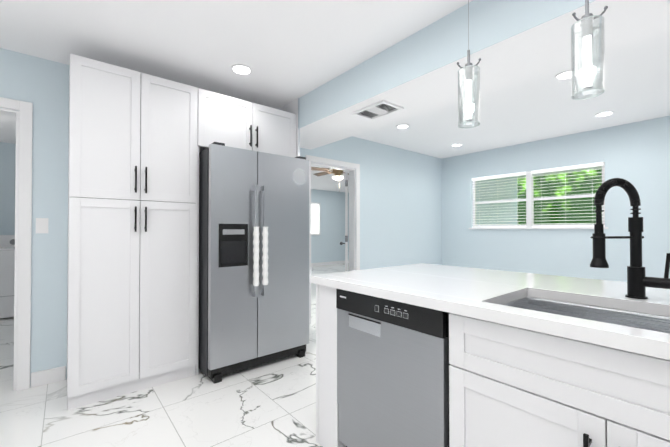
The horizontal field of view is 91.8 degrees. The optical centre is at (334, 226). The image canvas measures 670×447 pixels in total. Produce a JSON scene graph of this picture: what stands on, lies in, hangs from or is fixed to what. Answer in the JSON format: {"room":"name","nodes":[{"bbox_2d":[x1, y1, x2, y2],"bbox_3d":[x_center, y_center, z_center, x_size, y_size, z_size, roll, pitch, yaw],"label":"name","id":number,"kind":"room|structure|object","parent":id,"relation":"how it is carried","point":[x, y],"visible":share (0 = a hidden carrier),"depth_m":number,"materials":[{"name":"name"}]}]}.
{"room":"kitchen","nodes":[
{"label":"kitchen","id":0,"kind":"room"},
{"bbox_2d":[0,142,15,234],"bbox_3d":[-5.017,-0.018,4.865,3.100,2.480,0.120,0,-1,-40],"label":"wall","id":1,"kind":"structure","parent":0,"point":[7,183],"depth_m":4.88,"materials":[{"name":"blue paint"}]},
{"bbox_2d":[0,263,348,446],"bbox_3d":[0.673,1.264,4.101,11.120,0.100,11.720,0,-1,-40],"label":"floor","id":2,"kind":"structure","parent":0,"point":[271,404],"depth_m":2.10,"materials":[{"name":"stone"}]},
{"bbox_2d":[0,235,14,318],"bbox_3d":[-4.658,0.667,4.420,0.690,1.100,0.692,0,-1,-40],"label":"washer","id":3,"kind":"object","parent":2,"relation":"on","point":[7,254],"visible":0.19,"depth_m":4.27,"materials":[{"name":"white"}]},
{"bbox_2d":[67,53,197,409],"bbox_3d":[-1.595,0.037,2.574,0.802,2.325,0.636,0,-1,-40],"label":"pantry cabinet","id":4,"kind":"object","parent":2,"relation":"on","point":[132,249],"visible":1,"depth_m":2.32,"materials":[{"name":"white wood"}]},
{"bbox_2d":[195,88,295,374],"bbox_3d":[-0.925,0.042,3.133,0.941,2.325,0.636,0,-1,-40],"label":"tall cabinet","id":5,"kind":"object","parent":2,"relation":"on","point":[228,121],"visible":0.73,"depth_m":2.86,"materials":[{"name":"white wood"}]},
{"bbox_2d":[198,142,308,383],"bbox_3d":[-0.816,0.279,3.016,0.910,1.850,0.875,0,-1,-40],"label":"fridge","id":6,"kind":"object","parent":2,"relation":"on","point":[253,258],"visible":0.96,"depth_m":2.66,"materials":[{"name":"grey metal"}]},
{"bbox_2d":[279,98,299,156],"bbox_3d":[-0.557,-0.032,3.443,0.021,2.480,0.632,0,-1,-40],"label":"partition panel","id":7,"kind":"object","parent":2,"relation":"on","point":[292,107],"visible":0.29,"depth_m":3.23,"materials":[{"name":"white wood"}]},
{"bbox_2d":[313,283,408,446],"bbox_3d":[0.183,0.753,1.926,0.604,0.879,0.181,0,-1,-40],"label":"base cabinet","id":8,"kind":"object","parent":2,"relation":"on","point":[326,310],"depth_m":1.73,"materials":[{"name":"white wood"}]},
{"bbox_2d":[309,267,669,362],"bbox_3d":[0.958,0.283,0.893,0.522,0.040,2.812,0,-1,-40],"label":"countertop","id":9,"kind":"structure","parent":8,"relation":"on","point":[471,298],"depth_m":1.16,"materials":[{"name":"white stone"}]},
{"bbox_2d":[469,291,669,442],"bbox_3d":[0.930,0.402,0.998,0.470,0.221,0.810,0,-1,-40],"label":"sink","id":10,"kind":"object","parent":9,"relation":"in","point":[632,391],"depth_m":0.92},
{"bbox_2d":[385,263,669,310],"bbox_3d":[1.362,0.286,1.230,0.530,0.040,2.812,0,-1,-40],"label":"countertop","id":11,"kind":"structure","parent":8,"relation":"on","point":[595,290],"depth_m":1.51,"materials":[{"name":"white stone"}]},
{"bbox_2d":[590,178,669,298],"bbox_3d":[1.069,0.042,1.176,0.211,0.445,0.202,0,-1,-40],"label":"faucet","id":12,"kind":"object","parent":11,"relation":"on","point":[638,282],"visible":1,"depth_m":1.19,"materials":[{"name":"black metal"}]},
{"bbox_2d":[336,288,450,446],"bbox_3d":[0.436,0.753,1.613,0.608,0.874,0.616,0,-1,-40],"label":"dishwasher","id":13,"kind":"object","parent":2,"relation":"on","point":[393,364],"visible":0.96,"depth_m":1.39,"materials":[{"name":"grey metal"}]},
{"bbox_2d":[0,48,515,386],"bbox_3d":[0.257,-0.021,4.613,10.880,2.480,0.120,0,-1,-40],"label":"wall","id":14,"kind":"structure","parent":0,"point":[400,206],"depth_m":2.56,"materials":[{"name":"blue paint"}]},
{"bbox_2d":[0,97,32,390],"bbox_3d":[-2.662,0.134,2.178,0.924,2.122,0.156,0,-1,-40],"label":"door frame","id":15,"kind":"structure","parent":14,"relation":"attached to","point":[23,114],"depth_m":2.38,"materials":[{"name":"white paint"}]},
{"bbox_2d":[36,218,48,232],"bbox_3d":[-2.221,-0.007,2.463,0.072,0.116,0.008,0,-1,-40],"label":"switch plate","id":16,"kind":"object","parent":14,"relation":"attached to","point":[41,225],"visible":1,"depth_m":2.46,"materials":[{"name":"white paint"}]},
{"bbox_2d":[305,155,359,324],"bbox_3d":[-0.050,0.166,4.355,0.924,2.102,0.156,0,-1,-40],"label":"door frame","id":17,"kind":"structure","parent":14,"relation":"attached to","point":[313,160],"depth_m":4.55,"materials":[{"name":"white paint"}]},
{"bbox_2d":[340,172,347,271],"bbox_3d":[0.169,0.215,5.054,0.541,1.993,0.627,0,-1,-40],"label":"room door","id":18,"kind":"structure","parent":17,"relation":"attached to","point":[346,221],"depth_m":4.67,"materials":[{"name":"white paint"}]},
{"bbox_2d":[311,189,348,262],"bbox_3d":[-1.612,0.030,9.760,7.400,2.480,0.120,0,-1,-40],"label":"wall","id":19,"kind":"structure","parent":0,"point":[326,246],"depth_m":10.89,"materials":[{"name":"blue paint"}]},
{"bbox_2d":[311,202,319,234],"bbox_3d":[-0.942,-0.251,10.209,1.200,1.050,0.050,0,-1,-40],"label":"room window","id":20,"kind":"structure","parent":19,"relation":"in","point":[315,218],"depth_m":10.46,"materials":[{"name":"white paint"}]},
{"bbox_2d":[311,260,348,266],"bbox_3d":[-1.613,1.214,9.657,7.280,0.110,0.019,0,-1,-40],"label":"baseboard","id":21,"kind":"structure","parent":19,"relation":"attached to","point":[333,262],"depth_m":10.80,"materials":[{"name":"white paint"}]},
{"bbox_2d":[0,0,669,192],"bbox_3d":[0.673,-1.316,4.126,11.120,0.100,11.720,0,-1,-40],"label":"ceiling","id":22,"kind":"structure","parent":0,"point":[287,51],"depth_m":2.43,"materials":[{"name":"white paint"}]},
{"bbox_2d":[231,64,251,74],"bbox_3d":[-0.761,-1.276,2.644,0.170,0.007,0.170,0,-1,-40],"label":"recessed light","id":23,"kind":"object","parent":22,"relation":"in","point":[240,69],"visible":1,"depth_m":2.63,"materials":[{"name":"white paint"}]},
{"bbox_2d":[311,167,348,192],"bbox_3d":[0.023,-0.937,5.988,1.294,0.620,1.245,0,-1,-40],"label":"ceiling fan","id":24,"kind":"object","parent":22,"relation":"hanging from","point":[337,173],"visible":0.67,"depth_m":5.90,"materials":[{"name":"brown wood"}]},
{"bbox_2d":[396,124,409,128],"bbox_3d":[0.855,-1.262,4.095,0.170,0.007,0.170,0,-1,-40],"label":"recessed light","id":25,"kind":"object","parent":22,"relation":"in","point":[402,126],"visible":0.98,"depth_m":4.08,"materials":[{"name":"white paint"}]},
{"bbox_2d":[457,0,480,127],"bbox_3d":[0.655,-0.892,1.583,0.110,0.796,0.117,0,-1,-40],"label":"pendant light","id":26,"kind":"object","parent":22,"relation":"hanging from","point":[469,74],"visible":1,"depth_m":1.57,"materials":[{"name":"clear glass"}]},
{"bbox_2d":[299,0,669,149],"bbox_3d":[1.496,-1.142,1.458,0.591,0.300,6.330,0,-1,-40],"label":"soffit","id":27,"kind":"structure","parent":22,"relation":"attached to","point":[510,43],"depth_m":2.00,"materials":[{"name":"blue paint"}]},
{"bbox_2d":[352,100,403,119],"bbox_3d":[0.354,-0.971,2.725,0.250,0.016,0.360,0,-1,-40],"label":"vent register","id":28,"kind":"object","parent":27,"relation":"attached to","point":[379,109],"visible":1,"depth_m":2.71,"materials":[{"name":"white paint"}]},
{"bbox_2d":[555,70,577,79],"bbox_3d":[1.952,-1.275,2.732,0.170,0.007,0.170,0,-1,-40],"label":"recessed light","id":29,"kind":"object","parent":22,"relation":"in","point":[564,75],"visible":0.65,"depth_m":2.73,"materials":[{"name":"white paint"}]},
{"bbox_2d":[571,0,607,99],"bbox_3d":[0.954,-0.896,1.224,0.110,0.796,0.117,0,-1,-40],"label":"pendant light","id":30,"kind":"object","parent":22,"relation":"hanging from","point":[586,20],"visible":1,"depth_m":1.21,"materials":[{"name":"clear glass"}]},
{"bbox_2d":[595,111,613,116],"bbox_3d":[3.030,-1.266,3.656,0.170,0.007,0.170,0,-1,-40],"label":"recessed light","id":31,"kind":"object","parent":22,"relation":"in","point":[606,113],"visible":0.92,"depth_m":3.66,"materials":[{"name":"white paint"}]},
{"bbox_2d":[515,177,516,224],"bbox_3d":[2.872,0.033,10.066,0.120,2.480,5.150,0,-1,-40],"label":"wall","id":32,"kind":"structure","parent":0,"point":[515,202],"depth_m":8.07,"materials":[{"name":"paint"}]},
{"bbox_2d":[441,116,669,281],"bbox_3d":[4.066,-0.032,3.511,0.120,2.480,6.450,0,-1,-40],"label":"wall","id":33,"kind":"structure","parent":0,"point":[636,155],"depth_m":4.41,"materials":[{"name":"blue paint"}]},
{"bbox_2d":[469,227,607,228],"bbox_3d":[2.893,0.024,4.843,0.085,0.024,1.840,0,-1,-40],"label":"window sill","id":34,"kind":"structure","parent":33,"relation":"attached to","point":[543,228],"depth_m":4.64,"materials":[{"name":"white paint"}]},
{"bbox_2d":[473,162,604,227],"bbox_3d":[2.929,-0.408,4.878,0.120,0.840,1.781,0,-1,-40],"label":"window","id":35,"kind":"structure","parent":33,"relation":"in","point":[530,199],"depth_m":4.84,"materials":[{"name":"white paint"}]},
{"bbox_2d":[472,162,604,226],"bbox_3d":[2.904,-0.409,4.857,0.048,0.834,1.756,0,-1,-40],"label":"window blinds","id":36,"kind":"object","parent":35,"relation":"attached to","point":[545,171],"visible":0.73,"depth_m":4.67,"materials":[{"name":"white plastic"}]},
{"label":"outside","id":37,"kind":"structure","parent":0,"visible":0},
{"bbox_2d":[517,168,601,224],"bbox_3d":[10.859,-2.974,10.368,0.100,9.500,30.000,0,-1,-40],"label":"trees","id":38,"kind":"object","parent":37,"point":[556,208],"depth_m":12.69,"materials":[{"name":"green plant"}]}
]}

